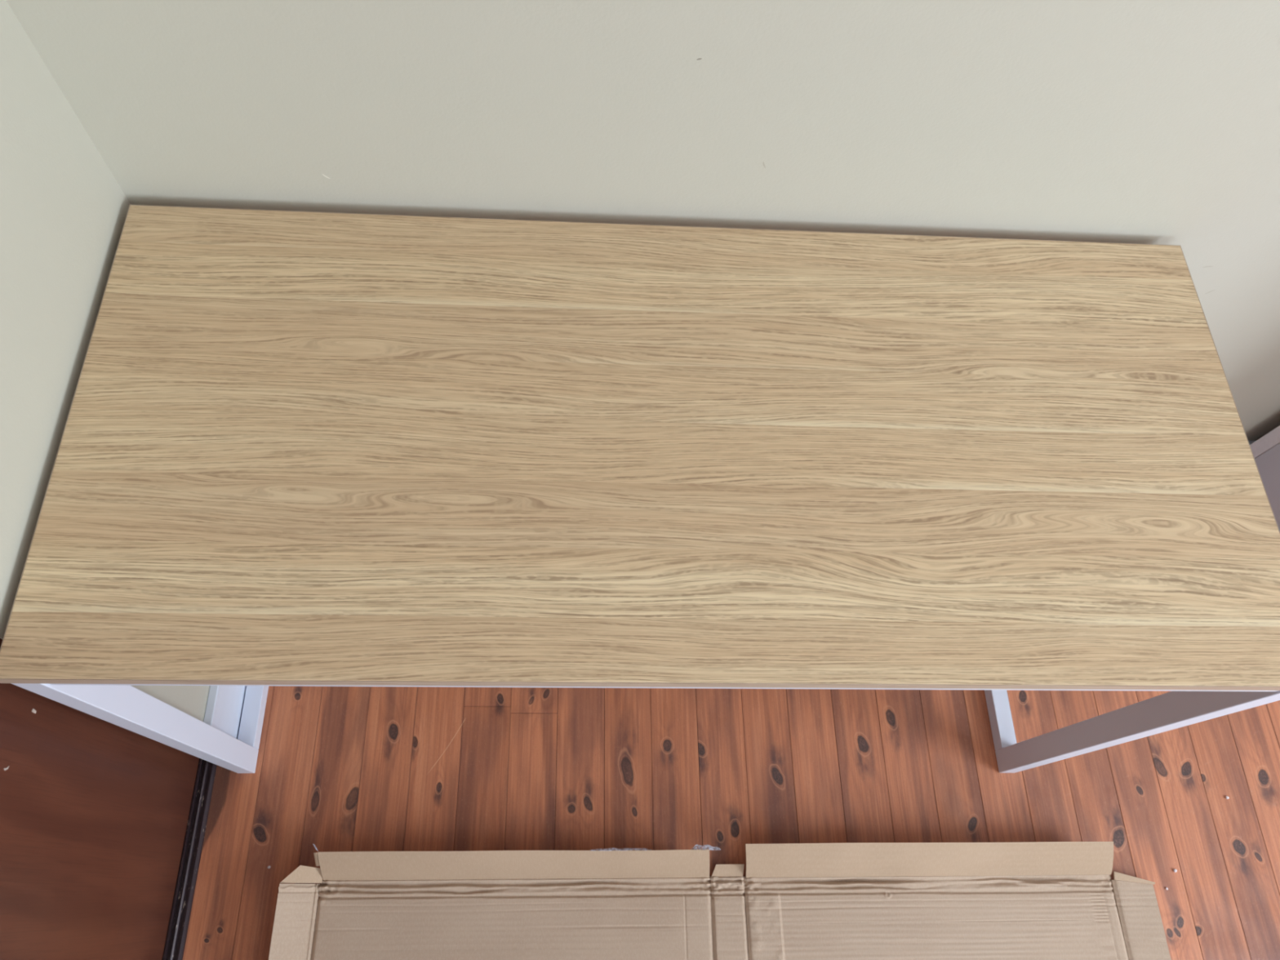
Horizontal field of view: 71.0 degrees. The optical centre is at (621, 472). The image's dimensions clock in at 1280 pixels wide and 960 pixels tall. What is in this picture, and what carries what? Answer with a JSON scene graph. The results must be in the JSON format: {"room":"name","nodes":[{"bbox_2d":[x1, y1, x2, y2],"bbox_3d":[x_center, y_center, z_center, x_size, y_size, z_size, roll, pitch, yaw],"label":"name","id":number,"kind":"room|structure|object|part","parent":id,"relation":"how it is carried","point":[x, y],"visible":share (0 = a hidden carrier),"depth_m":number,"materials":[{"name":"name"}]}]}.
{"room":"home office","nodes":[
{"label":"home office","id":0,"kind":"room"},
{"bbox_2d":[0,0,209,721],"bbox_3d":[-0.653,-0.315,0.571,0.100,2.500,0.578,1,65,-4],"label":"wall","id":1,"kind":"structure","parent":0,"point":[64,212],"depth_m":0.97,"materials":[{"name":"beige paint"}]},
{"bbox_2d":[161,758,217,959],"bbox_3d":[-0.711,1.330,1.167,0.030,0.010,1.858,1,65,-4],"label":"trim","id":2,"kind":"structure","parent":1,"relation":"attached to","point":[181,908],"depth_m":1.49,"materials":[{"name":"brown metal"}]},
{"bbox_2d":[203,685,246,738],"bbox_3d":[-0.674,0.199,1.626,0.014,0.155,0.578,1,65,-4],"label":"baseboard","id":3,"kind":"structure","parent":1,"relation":"attached to","point":[224,704],"depth_m":1.50,"materials":[{"name":"white paint"}]},
{"bbox_2d":[6,0,1279,440],"bbox_3d":[0.791,-0.591,0.809,4.200,2.500,0.100,1,65,-4],"label":"wall","id":4,"kind":"structure","parent":0,"point":[1139,122],"depth_m":1.04,"materials":[{"name":"beige paint"}]},
{"bbox_2d":[182,685,1279,959],"bbox_3d":[0.770,1.494,1.237,4.300,0.060,3.500,1,65,-4],"label":"floor","id":5,"kind":"structure","parent":0,"point":[338,768],"depth_m":1.61,"materials":[{"name":"brown wood"}]},
{"bbox_2d":[0,204,1279,773],"bbox_3d":[0.049,0.106,1.396,1.399,0.747,0.604,1,65,-4],"label":"desk","id":6,"kind":"object","parent":5,"relation":"on","point":[295,448],"visible":1,"depth_m":1.04,"materials":[{"name":"brown wood"}]},
{"bbox_3d":[-0.628,0.349,1.240,0.030,0.729,0.040,1,65,-4],"label":"post","id":7,"kind":"part","parent":6,"relation":"part of","materials":[{"name":"white metal"}]},
{"bbox_3d":[0.075,0.217,0.964,1.333,0.025,0.025,1,65,-4],"label":"frame rail","id":8,"kind":"part","parent":6,"relation":"part of","materials":[{"name":"white metal"}]},
{"bbox_3d":[0.732,0.378,1.327,0.030,0.729,0.040,1,65,-4],"label":"post","id":9,"kind":"part","parent":6,"relation":"part of","materials":[{"name":"white metal"}]},
{"bbox_2d":[268,841,1171,959],"bbox_3d":[0.192,0.984,1.367,1.490,0.076,0.779,1,65,-4],"label":"cardboard box","id":10,"kind":"object","parent":5,"relation":"on","point":[1034,900],"visible":1,"depth_m":1.51,"materials":[{"name":"beige cardboard"}]},
{"bbox_3d":[-0.172,1.003,1.361,0.653,0.019,0.710,1,65,-4],"label":"panel","id":11,"kind":"part","parent":10,"relation":"part of","materials":[{"name":"beige cardboard"}]},
{"bbox_3d":[0.183,1.011,1.384,0.058,0.019,0.708,1,65,-4],"label":"spine panel","id":12,"kind":"part","parent":10,"relation":"part of","materials":[{"name":"beige cardboard"}]},
{"bbox_3d":[0.538,1.019,1.407,0.652,0.020,0.708,1,65,-4],"label":"panel","id":13,"kind":"part","parent":10,"relation":"part of","materials":[{"name":"beige cardboard"}]},
{"bbox_2d":[1249,425,1279,531],"bbox_3d":[1.687,-0.300,1.014,0.801,2.000,0.205,1,65,-4],"label":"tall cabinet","id":14,"kind":"object","parent":5,"relation":"on","point":[1265,451],"visible":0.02,"depth_m":1.71,"materials":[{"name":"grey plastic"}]},
{"bbox_3d":[1.297,-0.303,0.987,0.019,2.000,0.154,1,65,-4],"label":"panel","id":15,"kind":"part","parent":14,"relation":"part of","materials":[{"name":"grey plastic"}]},
{"bbox_3d":[-0.631,2.022,-0.537,0.100,2.500,0.850,1,65,-4],"label":"wall","id":16,"kind":"structure","parent":0,"visible":0},
{"bbox_2d":[0,683,199,959],"bbox_3d":[-0.659,0.796,0.040,0.036,2.494,1.858,1,65,-4],"label":"door","id":17,"kind":"structure","parent":16,"relation":"in","point":[95,811],"depth_m":1.18,"materials":[{"name":"brown wood"}]}
]}

